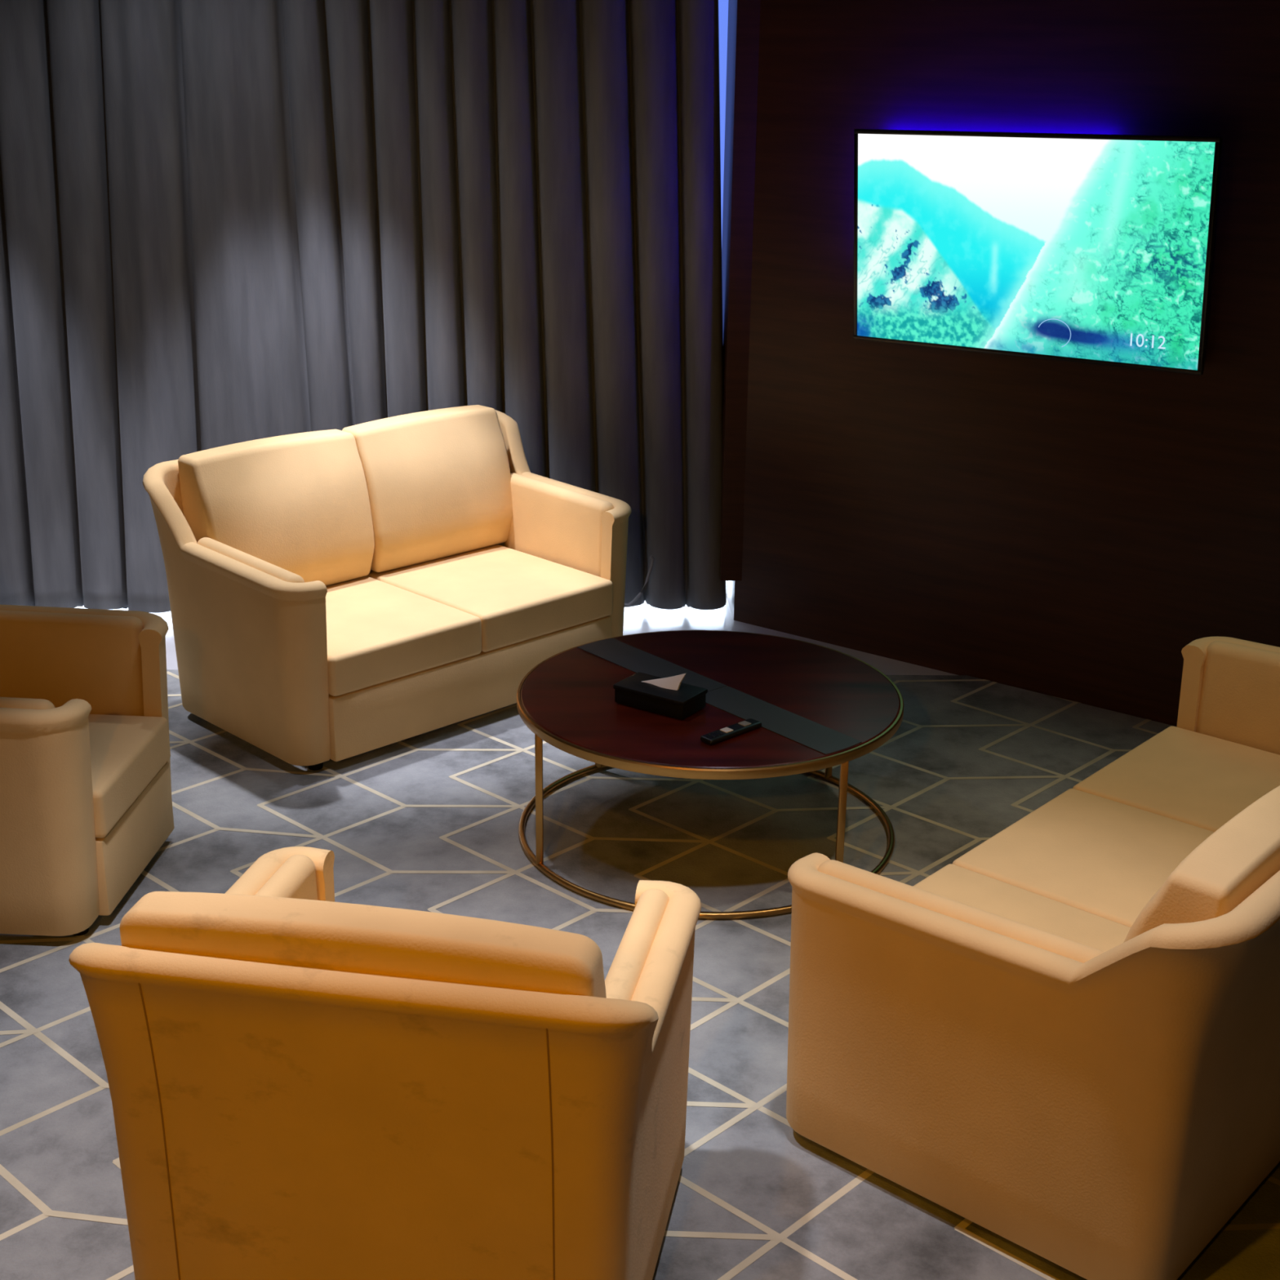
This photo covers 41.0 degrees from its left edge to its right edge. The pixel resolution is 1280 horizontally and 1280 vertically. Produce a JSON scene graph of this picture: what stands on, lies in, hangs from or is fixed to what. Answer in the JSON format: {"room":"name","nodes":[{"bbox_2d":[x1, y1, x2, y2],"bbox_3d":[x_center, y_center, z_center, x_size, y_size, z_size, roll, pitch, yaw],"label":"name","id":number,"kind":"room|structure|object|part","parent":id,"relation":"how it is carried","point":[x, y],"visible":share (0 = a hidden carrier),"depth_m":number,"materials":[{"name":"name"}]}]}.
{"room":"lounge","nodes":[
{"label":"lounge","id":0,"kind":"room"},
{"bbox_2d":[74,598,955,675],"bbox_3d":[-0.355,1.185,3.320,6.609,0.120,8.120,1,19,0],"label":"floor","id":1,"kind":"structure","parent":0,"point":[643,618],"depth_m":6.68,"materials":[{"name":"stone"}]},
{"bbox_2d":[624,555,654,606],"bbox_3d":[-0.065,-0.191,6.647,0.240,0.286,0.017,-1,19,-4],"label":"cable","id":2,"kind":"object","parent":1,"relation":"on","point":[641,593],"visible":0.69,"depth_m":6.64,"materials":[{"name":"grey plastic"}]},
{"bbox_2d":[0,669,1279,1279],"bbox_3d":[-0.385,1.235,2.974,6.200,0.013,6.740,0,19,-1],"label":"carpet","id":3,"kind":"object","parent":1,"relation":"on","point":[428,821],"visible":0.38,"depth_m":4.61,"materials":[{"name":"grey carpet"}]},
{"bbox_2d":[0,604,173,936],"bbox_3d":[-1.739,0.212,4.475,0.849,0.895,0.893,2,19,3],"label":"armchair","id":4,"kind":"object","parent":3,"relation":"on","point":[86,801],"visible":1,"depth_m":4.38,"materials":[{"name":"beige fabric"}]},
{"bbox_2d":[88,714,170,837],"bbox_3d":[-1.654,0.340,4.514,0.676,0.137,0.518,2,19,3],"label":"seat cushion","id":5,"kind":"object","parent":4,"relation":"on","point":[130,753],"depth_m":4.49,"materials":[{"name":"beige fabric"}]},
{"bbox_3d":[-1.681,0.508,4.575,0.707,0.212,0.516,2,19,3],"label":"seat","id":6,"kind":"part","parent":4,"relation":"part of","materials":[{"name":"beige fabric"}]},
{"bbox_2d":[68,846,701,1279],"bbox_3d":[-0.383,0.735,3.059,0.944,0.875,0.836,4,20,10],"label":"armchair","id":7,"kind":"object","parent":3,"relation":"on","point":[304,1084],"visible":1,"depth_m":2.67,"materials":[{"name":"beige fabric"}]},
{"bbox_2d":[120,891,606,998],"bbox_3d":[-0.428,0.638,2.755,0.756,0.492,0.219,4,20,10],"label":"cushion","id":8,"kind":"object","parent":7,"relation":"on","point":[310,935],"depth_m":2.59,"materials":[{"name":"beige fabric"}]},
{"bbox_2d":[142,404,631,770],"bbox_3d":[-0.801,-0.240,5.814,1.530,0.885,0.833,-17,26,-42],"label":"loveseat","id":9,"kind":"object","parent":3,"relation":"on","point":[336,595],"visible":1,"depth_m":5.63,"materials":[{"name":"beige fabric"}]},
{"bbox_2d":[177,429,374,586],"bbox_3d":[-1.192,-0.409,5.702,0.628,0.502,0.219,-17,26,-42],"label":"cushion","id":10,"kind":"object","parent":9,"relation":"on","point":[302,504],"depth_m":5.64,"materials":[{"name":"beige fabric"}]},
{"bbox_2d":[325,575,481,696],"bbox_3d":[-0.958,-0.034,5.607,0.590,0.137,0.676,-17,26,-42],"label":"seat cushion","id":11,"kind":"object","parent":9,"relation":"on","point":[383,633],"depth_m":5.46,"materials":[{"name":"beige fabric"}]},
{"bbox_2d":[342,404,512,572],"bbox_3d":[-0.742,-0.550,6.122,0.628,0.502,0.219,-17,26,-42],"label":"cushion","id":12,"kind":"object","parent":9,"relation":"on","point":[438,482],"depth_m":6.04,"materials":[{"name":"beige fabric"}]},
{"bbox_3d":[-0.766,0.062,5.879,1.180,0.212,0.707,-17,26,-42],"label":"seat","id":13,"kind":"part","parent":9,"relation":"part of","materials":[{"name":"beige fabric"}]},
{"bbox_2d":[366,544,613,652],"bbox_3d":[-0.536,-0.167,6.001,0.590,0.137,0.676,-17,26,-42],"label":"seat cushion","id":14,"kind":"object","parent":9,"relation":"on","point":[519,596],"depth_m":5.88,"materials":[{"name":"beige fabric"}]},
{"bbox_2d":[516,630,903,919],"bbox_3d":[0.193,0.345,4.864,1.081,0.428,1.081,1,19,0],"label":"coffee table","id":15,"kind":"object","parent":3,"relation":"on","point":[817,707],"visible":0.92,"depth_m":4.67,"materials":[{"name":"red wood"}]},
{"bbox_3d":[-0.273,0.431,4.628,0.020,0.390,0.020,1,19,0],"label":"leg","id":16,"kind":"part","parent":15,"relation":"part of","materials":[{"name":"gold metal"}]},
{"bbox_3d":[-0.128,0.211,5.263,0.020,0.390,0.020,1,19,0],"label":"leg","id":17,"kind":"part","parent":15,"relation":"part of","materials":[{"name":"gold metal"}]},
{"bbox_2d":[613,671,707,719],"bbox_3d":[0.055,0.134,4.671,0.230,0.093,0.126,13,23,32],"label":"tissue box","id":18,"kind":"object","parent":15,"relation":"on","point":[669,696],"visible":1,"depth_m":4.64,"materials":[{"name":"black leather"}]},
{"bbox_2d":[700,718,761,744],"bbox_3d":[0.240,0.239,4.496,0.194,0.019,0.046,-16,26,-40],"label":"remote control","id":19,"kind":"object","parent":15,"relation":"on","point":[744,726],"visible":1,"depth_m":4.48,"materials":[{"name":"black plastic"}]},
{"bbox_3d":[0.582,0.239,5.206,0.020,0.390,0.020,1,19,0],"label":"leg","id":20,"kind":"part","parent":15,"relation":"part of","materials":[{"name":"gold metal"}]},
{"bbox_3d":[0.526,0.492,4.481,0.020,0.390,0.020,1,19,0],"label":"leg","id":21,"kind":"part","parent":15,"relation":"part of","materials":[{"name":"gold metal"}]},
{"bbox_2d":[786,636,1279,1279],"bbox_3d":[1.259,0.499,3.829,0.950,0.850,2.088,17,25,39],"label":"sofa","id":22,"kind":"object","parent":3,"relation":"on","point":[1062,1038],"visible":1,"depth_m":3.17,"materials":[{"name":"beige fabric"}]},
{"bbox_2d":[912,863,1130,951],"bbox_3d":[0.814,0.721,3.512,0.781,0.137,0.571,17,25,39],"label":"seat cushion","id":23,"kind":"object","parent":22,"relation":"on","point":[972,885],"depth_m":3.73,"materials":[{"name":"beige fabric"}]},
{"bbox_2d":[952,788,1214,927],"bbox_3d":[1.194,0.584,3.918,0.781,0.137,0.571,17,25,39],"label":"seat cushion","id":24,"kind":"object","parent":22,"relation":"on","point":[1095,852],"depth_m":3.97,"materials":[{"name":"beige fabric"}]},
{"bbox_2d":[1072,725,1279,831],"bbox_3d":[1.574,0.446,4.325,0.781,0.137,0.571,17,25,39],"label":"seat cushion","id":25,"kind":"object","parent":22,"relation":"on","point":[1202,777],"depth_m":4.40,"materials":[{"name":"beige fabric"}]},
{"bbox_2d":[1123,785,1279,942],"bbox_3d":[1.078,0.527,3.162,0.219,0.467,0.596,17,25,39],"label":"cushion","id":26,"kind":"object","parent":22,"relation":"on","point":[1234,861],"depth_m":2.91,"materials":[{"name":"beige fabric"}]},
{"bbox_2d":[726,580,728,598],"bbox_3d":[-1.449,-1.587,6.479,4.150,3.000,0.101,0,19,-3],"label":"wall","id":27,"kind":"structure","parent":0,"point":[726,580],"depth_m":7.03,"materials":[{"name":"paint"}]},
{"bbox_2d":[718,0,728,239],"bbox_3d":[-1.452,-1.402,6.555,3.650,2.600,0.061,0,19,-3],"label":"window","id":28,"kind":"structure","parent":27,"relation":"in","point":[722,4],"depth_m":6.39,"materials":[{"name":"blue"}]},
{"bbox_2d":[719,0,760,619],"bbox_3d":[0.403,-1.540,6.410,0.158,3.000,0.320,0,19,-3],"label":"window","id":29,"kind":"structure","parent":27,"relation":"attached to","point":[744,15],"depth_m":6.33,"materials":[{"name":"brown wood"}]},
{"bbox_2d":[733,0,1279,726],"bbox_3d":[1.652,-1.183,5.434,3.100,3.000,0.101,15,24,35],"label":"wall","id":30,"kind":"structure","parent":0,"point":[1065,530],"depth_m":5.81,"materials":[{"name":"brown wood"}]},
{"bbox_2d":[853,128,1222,375],"bbox_3d":[1.258,-1.283,5.568,1.259,0.735,0.133,15,24,35],"label":"television","id":31,"kind":"object","parent":30,"relation":"attached to","point":[1097,249],"visible":1,"depth_m":5.50,"materials":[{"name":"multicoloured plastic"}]},
{"bbox_3d":[-3.578,-0.293,2.708,0.100,3.000,7.676,1,19,0],"label":"wall","id":32,"kind":"structure","parent":0,"visible":0},
{"bbox_2d":[0,0,726,613],"bbox_3d":[-1.551,-1.481,6.261,3.844,2.899,0.161,0,19,-3],"label":"curtain","id":33,"kind":"object","parent":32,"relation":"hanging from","point":[223,222],"visible":0.86,"depth_m":6.27,"materials":[{"name":"grey fabric"}]}
]}

